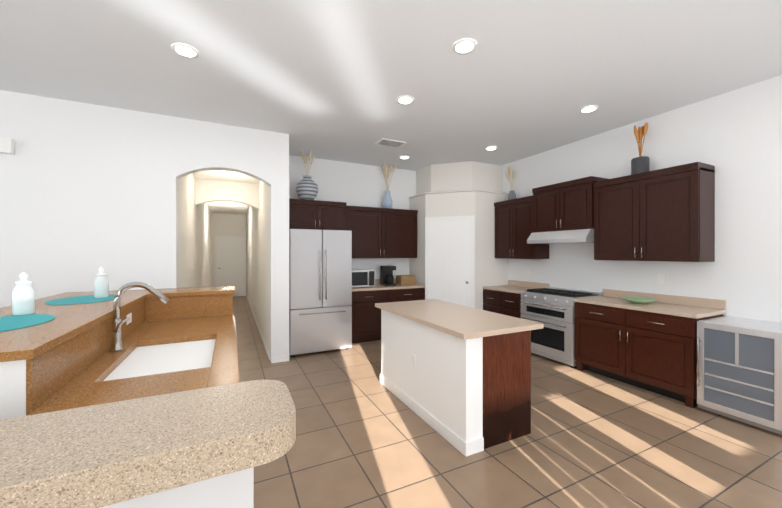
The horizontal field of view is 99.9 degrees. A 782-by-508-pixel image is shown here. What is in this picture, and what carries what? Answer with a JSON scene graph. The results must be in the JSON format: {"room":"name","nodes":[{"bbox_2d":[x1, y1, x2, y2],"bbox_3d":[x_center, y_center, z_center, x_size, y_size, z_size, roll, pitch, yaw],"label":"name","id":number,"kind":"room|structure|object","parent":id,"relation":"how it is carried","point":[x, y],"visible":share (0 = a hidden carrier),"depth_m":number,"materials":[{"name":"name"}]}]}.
{"room":"kitchen","nodes":[
{"label":"kitchen","id":0,"kind":"room"},
{"bbox_2d":[0,90,288,360],"bbox_3d":[-4.699,-0.088,3.106,7.200,3.180,0.150,0,0,-26],"label":"wall","id":1,"kind":"structure","parent":0,"point":[87,191],"depth_m":3.75,"materials":[{"name":"paint"}]},
{"bbox_2d":[0,137,14,154],"bbox_3d":[-4.673,-1.103,2.993,1.750,0.150,0.066,0,0,-26],"label":"blind valance","id":2,"kind":"object","parent":1,"relation":"attached to","point":[7,145],"visible":1,"depth_m":3.33,"materials":[{"name":"white"}]},
{"bbox_2d":[148,294,231,321],"bbox_3d":[-1.817,0.479,2.990,0.680,0.205,0.015,0,0,-26],"label":"backsplash","id":3,"kind":"structure","parent":0,"relation":"attached to","point":[184,305],"depth_m":2.98,"materials":[{"name":"brown stone"}]},
{"bbox_2d":[178,170,269,352],"bbox_3d":[-3.917,-0.096,8.020,1.490,3.180,8.000,0,0,-26],"label":"wall","id":4,"kind":"structure","parent":0,"point":[212,204],"depth_m":6.34,"materials":[{"name":"paint"}]},
{"bbox_2d":[219,170,231,173],"bbox_3d":[-2.824,-1.396,5.603,0.190,0.010,0.190,0,0,-26],"label":"recessed light","id":5,"kind":"object","parent":4,"relation":"in","point":[225,172],"visible":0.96,"depth_m":5.60,"materials":[{"name":"white"}]},
{"bbox_2d":[215,236,245,295],"bbox_3d":[-5.576,0.434,11.438,0.980,2.110,0.094,0,0,-26],"label":"hall door","id":6,"kind":"structure","parent":4,"relation":"in","point":[230,260],"depth_m":11.45,"materials":[{"name":"white wood"}]},
{"bbox_2d":[246,294,288,362],"bbox_3d":[-0.817,1.455,4.416,6.866,0.090,16.700,0,0,-26],"label":"baseboard","id":7,"kind":"structure","parent":4,"relation":"attached to","point":[280,358],"depth_m":4.72,"materials":[{"name":"white wood"}]},
{"bbox_2d":[289,155,415,278],"bbox_3d":[-0.148,-0.093,6.436,3.900,3.180,0.150,0,0,-26],"label":"wall","id":8,"kind":"structure","parent":0,"point":[354,184],"depth_m":6.14,"materials":[{"name":"paint"}]},
{"bbox_2d":[289,198,345,230],"bbox_3d":[-1.290,-0.608,5.428,0.955,0.468,0.652,0,0,-26],"label":"upper cabinet","id":9,"kind":"object","parent":8,"relation":"attached to","point":[316,214],"visible":0.81,"depth_m":5.16,"materials":[{"name":"brown wood"}]},
{"bbox_2d":[296,150,318,199],"bbox_3d":[-1.360,-1.266,5.337,0.360,0.847,0.360,0,0,-26],"label":"vase","id":10,"kind":"object","parent":9,"relation":"on","point":[307,187],"visible":0.94,"depth_m":5.23,"materials":[{"name":"grey ceramic"}]},
{"bbox_2d":[346,205,417,257],"bbox_3d":[-0.241,-0.378,6.084,1.495,0.910,0.392,0,0,-26],"label":"upper cabinet","id":11,"kind":"object","parent":8,"relation":"attached to","point":[384,232],"visible":0.79,"depth_m":5.95,"materials":[{"name":"brown wood"}]},
{"bbox_2d":[382,163,395,207],"bbox_3d":[-0.058,-1.310,6.225,0.279,0.952,0.318,0,0,-26],"label":"vase","id":12,"kind":"object","parent":11,"relation":"on","point":[387,201],"visible":0.83,"depth_m":6.14,"materials":[{"name":"blue"}]},
{"bbox_2d":[0,0,781,170],"bbox_3d":[-2.648,-1.729,3.574,11.300,0.100,17.200,0,0,-26],"label":"ceiling","id":13,"kind":"structure","parent":0,"point":[333,80],"depth_m":2.91,"materials":[{"name":"paint"}]},
{"bbox_2d":[172,43,198,57],"bbox_3d":[-1.692,-1.671,2.706,0.190,0.010,0.190,0,0,-26],"label":"recessed light","id":14,"kind":"object","parent":13,"relation":"in","point":[181,49],"visible":0.96,"depth_m":2.69,"materials":[{"name":"white"}]},
{"bbox_2d":[375,138,405,147],"bbox_3d":[-0.009,-1.672,4.960,0.400,0.016,0.260,0,0,-26],"label":"ceiling vent","id":15,"kind":"object","parent":13,"relation":"in","point":[389,142],"visible":0.96,"depth_m":4.95,"materials":[{"name":"white metal"}]},
{"bbox_2d":[399,155,409,158],"bbox_3d":[0.236,-1.676,5.691,0.190,0.010,0.190,0,0,-26],"label":"recessed light","id":16,"kind":"object","parent":13,"relation":"in","point":[403,157],"visible":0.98,"depth_m":5.69,"materials":[{"name":"white"}]},
{"bbox_2d":[397,96,413,103],"bbox_3d":[0.156,-1.673,3.572,0.190,0.010,0.190,0,0,-26],"label":"recessed light","id":17,"kind":"object","parent":13,"relation":"in","point":[405,99],"visible":0.94,"depth_m":3.55,"materials":[{"name":"white"}]},
{"bbox_2d":[453,39,476,53],"bbox_3d":[0.593,-1.671,2.651,0.190,0.010,0.190,0,0,-26],"label":"recessed light","id":18,"kind":"object","parent":13,"relation":"in","point":[464,46],"visible":1,"depth_m":2.64,"materials":[{"name":"white"}]},
{"bbox_2d":[485,146,496,149],"bbox_3d":[1.586,-1.675,5.203,0.190,0.010,0.190,0,0,-26],"label":"recessed light","id":19,"kind":"object","parent":13,"relation":"in","point":[491,148],"visible":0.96,"depth_m":5.20,"materials":[{"name":"white"}]},
{"bbox_2d":[579,105,597,112],"bbox_3d":[2.282,-1.673,3.796,0.190,0.010,0.190,0,0,-26],"label":"recessed light","id":20,"kind":"object","parent":13,"relation":"in","point":[589,108],"visible":0.92,"depth_m":3.79,"materials":[{"name":"white"}]},
{"bbox_2d":[409,161,508,309],"bbox_3d":[1.269,-0.092,6.337,1.431,3.178,1.261,0,0,-26],"label":"wall","id":21,"kind":"structure","parent":0,"point":[469,188],"depth_m":5.98,"materials":[{"name":"paint"}]},
{"bbox_2d":[425,215,474,307],"bbox_3d":[1.048,0.412,5.880,0.638,2.170,0.638,0,0,-26],"label":"pantry door","id":22,"kind":"structure","parent":21,"relation":"in","point":[450,259],"depth_m":5.87,"materials":[{"name":"white wood"}]},
{"bbox_2d":[233,296,781,507],"bbox_3d":[-2.648,1.501,3.579,11.300,0.001,17.200,0,0,-26],"label":"floor","id":23,"kind":"structure","parent":0,"point":[365,438],"depth_m":2.50,"materials":[{"name":"tile"}]},
{"bbox_2d":[0,290,150,417],"bbox_3d":[-1.997,0.941,2.105,0.420,1.125,2.180,0,0,-26],"label":"raised bar counter","id":24,"kind":"object","parent":23,"relation":"on","point":[37,362],"depth_m":1.45,"materials":[{"name":"brown stone"}]},
{"bbox_2d":[0,314,54,331],"bbox_3d":[-1.927,0.342,1.593,0.400,0.004,0.540,0,0,-26],"label":"placemat","id":25,"kind":"object","parent":24,"relation":"on","point":[7,323],"visible":0.91,"depth_m":1.68,"materials":[{"name":"teal fabric"}]},
{"bbox_2d":[11,272,35,315],"bbox_3d":[-2.058,0.219,1.840,0.090,0.240,0.090,0,0,-26],"label":"glass jar","id":26,"kind":"object","parent":25,"relation":"on","point":[23,297],"visible":1,"depth_m":1.82,"materials":[{"name":"white glass"}]},
{"bbox_2d":[45,295,116,304],"bbox_3d":[-2.298,0.340,2.469,0.400,0.004,0.540,0,0,-26],"label":"placemat","id":27,"kind":"object","parent":24,"relation":"on","point":[78,300],"visible":0.83,"depth_m":2.39,"materials":[{"name":"teal fabric"}]},
{"bbox_2d":[94,267,108,297],"bbox_3d":[-2.248,0.218,2.549,0.090,0.240,0.090,0,0,-26],"label":"glass jar","id":28,"kind":"object","parent":27,"relation":"on","point":[101,285],"visible":1,"depth_m":2.52,"materials":[{"name":"white glass"}]},
{"bbox_2d":[36,314,239,413],"bbox_3d":[-1.312,0.604,1.976,0.700,0.040,2.250,0,0,-26],"label":"countertop","id":29,"kind":"structure","parent":24,"relation":"on","point":[87,389],"depth_m":1.63,"materials":[{"name":"brown stone"}]},
{"bbox_2d":[109,282,169,351],"bbox_3d":[-1.543,0.377,2.019,0.305,0.411,0.102,0,0,-26],"label":"faucet","id":30,"kind":"object","parent":29,"relation":"on","point":[116,332],"visible":1,"depth_m":1.98,"materials":[{"name":"silver metal"}]},
{"bbox_2d":[100,338,215,381],"bbox_3d":[-1.317,0.724,1.952,0.494,0.224,0.814,0,0,-26],"label":"sink","id":31,"kind":"object","parent":29,"relation":"in","point":[189,353],"depth_m":1.96,"materials":[{"name":"white ceramic"}]},
{"bbox_2d":[108,470,253,507],"bbox_3d":[-1.475,1.013,0.507,2.320,0.985,0.250,0,0,-26],"label":"base cabinet","id":32,"kind":"object","parent":23,"relation":"on","point":[237,490],"depth_m":0.86,"materials":[{"name":"white paint"}]},
{"bbox_2d":[0,379,295,507],"bbox_3d":[-1.401,0.478,0.481,2.430,0.085,0.360,0,0,-26],"label":"countertop","id":33,"kind":"structure","parent":32,"relation":"on","point":[101,454],"depth_m":0.78,"materials":[{"name":"beige stone"}]},
{"bbox_2d":[148,286,234,313],"bbox_3d":[-1.907,0.939,3.158,0.695,1.125,0.365,0,0,-26],"label":"countertop","id":34,"kind":"structure","parent":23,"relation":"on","point":[168,293],"depth_m":3.01,"materials":[{"name":"brown stone"}]},
{"bbox_2d":[289,229,351,356],"bbox_3d":[-1.214,0.568,5.285,0.935,1.860,0.980,0,0,-26],"label":"fridge","id":35,"kind":"object","parent":23,"relation":"on","point":[320,290],"visible":0.9,"depth_m":4.87,"materials":[{"name":"silver metal"}]},
{"bbox_2d":[351,290,390,342],"bbox_3d":[-0.494,1.058,5.824,0.811,0.880,0.642,0,0,-26],"label":"base cabinet","id":36,"kind":"object","parent":23,"relation":"on","point":[366,319],"depth_m":5.53,"materials":[{"name":"brown wood"}]},
{"bbox_2d":[391,288,424,301],"bbox_3d":[0.122,1.057,6.124,0.811,0.880,0.642,0,0,-26],"label":"base cabinet","id":37,"kind":"object","parent":23,"relation":"on","point":[397,295],"depth_m":5.85,"materials":[{"name":"brown wood"}]},
{"bbox_2d":[352,278,424,291],"bbox_3d":[-0.185,0.547,5.971,1.495,0.139,0.646,0,0,-26],"label":"countertop","id":38,"kind":"structure","parent":37,"relation":"on","point":[377,286],"depth_m":5.82,"materials":[{"name":"beige stone"}]},
{"bbox_2d":[352,269,374,286],"bbox_3d":[-0.574,0.427,5.769,0.500,0.300,0.397,0,0,-26],"label":"microwave","id":39,"kind":"object","parent":38,"relation":"on","point":[363,277],"visible":0.67,"depth_m":5.64,"materials":[{"name":"silver metal"}]},
{"bbox_2d":[380,265,395,285],"bbox_3d":[-0.050,0.396,6.042,0.200,0.360,0.265,0,0,-26],"label":"coffee maker","id":40,"kind":"object","parent":38,"relation":"on","point":[386,276],"visible":1,"depth_m":5.99,"materials":[{"name":"black plastic"}]},
{"bbox_2d":[396,275,414,284],"bbox_3d":[0.278,0.491,6.213,0.300,0.170,0.224,0,0,-26],"label":"box","id":41,"kind":"object","parent":38,"relation":"on","point":[405,279],"visible":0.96,"depth_m":6.12,"materials":[{"name":"brown cardboard"}]},
{"bbox_2d":[380,311,530,456],"bbox_3d":[0.548,1.061,3.300,0.749,0.880,1.566,0,0,-26],"label":"kitchen island","id":42,"kind":"object","parent":23,"relation":"on","point":[457,376],"depth_m":2.67,"materials":[{"name":"tan granite"},{"name":"white paint"},{"name":"mahogany wood"}]},
{"bbox_2d":[375,299,542,338],"bbox_3d":[0.542,0.600,3.297,0.830,0.041,1.640,0,0,-26],"label":"island countertop","id":43,"kind":"structure","parent":42,"relation":"on","point":[462,322],"depth_m":2.92,"materials":[{"name":"beige stone"}]},
{"bbox_2d":[483,289,520,317],"bbox_3d":[2.079,1.058,5.562,0.654,0.880,0.865,0,0,-26],"label":"base cabinet","id":44,"kind":"object","parent":23,"relation":"on","point":[504,303],"visible":0.35,"depth_m":5.40,"materials":[{"name":"brown wood"}]},
{"bbox_2d":[483,280,548,293],"bbox_3d":[2.092,0.547,5.567,0.626,0.139,0.865,0,0,-26],"label":"countertop","id":45,"kind":"structure","parent":44,"relation":"on","point":[515,286],"depth_m":5.61,"materials":[{"name":"beige stone"}]},
{"bbox_2d":[520,287,602,367],"bbox_3d":[2.431,1.017,4.774,0.712,0.965,0.860,0,0,-26],"label":"range","id":46,"kind":"object","parent":23,"relation":"on","point":[551,309],"visible":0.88,"depth_m":4.55,"materials":[{"name":"silver metal"}]},
{"bbox_2d":[574,302,722,407],"bbox_3d":[2.915,1.061,3.847,0.654,0.880,1.230,0,0,-26],"label":"base cabinet","id":47,"kind":"object","parent":23,"relation":"on","point":[653,352],"visible":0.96,"depth_m":3.59,"materials":[{"name":"brown wood"}]},
{"bbox_2d":[574,289,725,318],"bbox_3d":[2.932,0.550,3.843,0.626,0.139,1.250,0,0,-26],"label":"countertop","id":48,"kind":"structure","parent":47,"relation":"on","point":[688,307],"depth_m":3.70,"materials":[{"name":"beige stone"}]},
{"bbox_2d":[621,296,656,303],"bbox_3d":[2.909,0.549,3.860,0.340,0.060,0.340,0,0,-26],"label":"bowl","id":49,"kind":"object","parent":48,"relation":"on","point":[638,300],"visible":1,"depth_m":3.84,"materials":[{"name":"green ceramic"}]},
{"bbox_2d":[697,316,781,434],"bbox_3d":[3.310,1.072,3.033,0.656,0.860,0.560,0,0,-26],"label":"wine cooler","id":50,"kind":"object","parent":23,"relation":"on","point":[739,368],"visible":1,"depth_m":2.90,"materials":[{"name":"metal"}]},
{"bbox_2d":[502,75,781,322],"bbox_3d":[3.862,-0.088,2.827,0.150,3.180,10.150,0,0,-26],"label":"wall","id":51,"kind":"structure","parent":0,"point":[734,137],"depth_m":3.52,"materials":[{"name":"paint"}]},
{"bbox_2d":[494,196,548,258],"bbox_3d":[2.201,-0.422,5.620,0.382,1.000,0.863,0,0,-26],"label":"upper cabinet","id":52,"kind":"object","parent":51,"relation":"attached to","point":[513,224],"visible":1,"depth_m":5.49,"materials":[{"name":"brown wood"}]},
{"bbox_2d":[505,164,515,199],"bbox_3d":[2.114,-1.250,5.810,0.188,0.653,0.187,0,0,-26],"label":"vase","id":53,"kind":"object","parent":52,"relation":"on","point":[511,195],"visible":0.92,"depth_m":5.78,"materials":[{"name":"grey"}]},
{"bbox_2d":[527,229,593,243],"bbox_3d":[2.541,-0.246,4.781,0.506,0.170,0.940,0,0,-26],"label":"range hood","id":54,"kind":"object","parent":51,"relation":"attached to","point":[571,236],"visible":0.82,"depth_m":4.58,"materials":[{"name":"silver metal"}]},
{"bbox_2d":[532,176,607,232],"bbox_3d":[2.583,-0.678,4.801,0.412,0.685,0.940,0,0,-26],"label":"upper cabinet","id":55,"kind":"object","parent":51,"relation":"attached to","point":[566,205],"visible":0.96,"depth_m":4.65,"materials":[{"name":"brown wood"}]},
{"bbox_2d":[593,162,714,261],"bbox_3d":[3.040,-0.429,3.898,0.382,1.020,1.077,0,0,-26],"label":"upper cabinet","id":56,"kind":"object","parent":51,"relation":"attached to","point":[665,214],"visible":1,"depth_m":3.66,"materials":[{"name":"brown wood"}]},
{"bbox_2d":[631,122,649,174],"bbox_3d":[2.998,-1.256,3.967,0.225,0.631,0.180,0,0,-26],"label":"vase","id":57,"kind":"object","parent":56,"relation":"on","point":[640,164],"visible":0.9,"depth_m":3.92,"materials":[{"name":"grey"}]},
{"bbox_2d":[657,274,664,283],"bbox_3d":[3.235,0.300,3.930,0.004,0.120,0.080,0,0,-26],"label":"electrical outlet","id":58,"kind":"object","parent":51,"relation":"attached to","point":[660,278],"visible":1,"depth_m":3.93,"materials":[{"name":"white plastic"}]}
]}

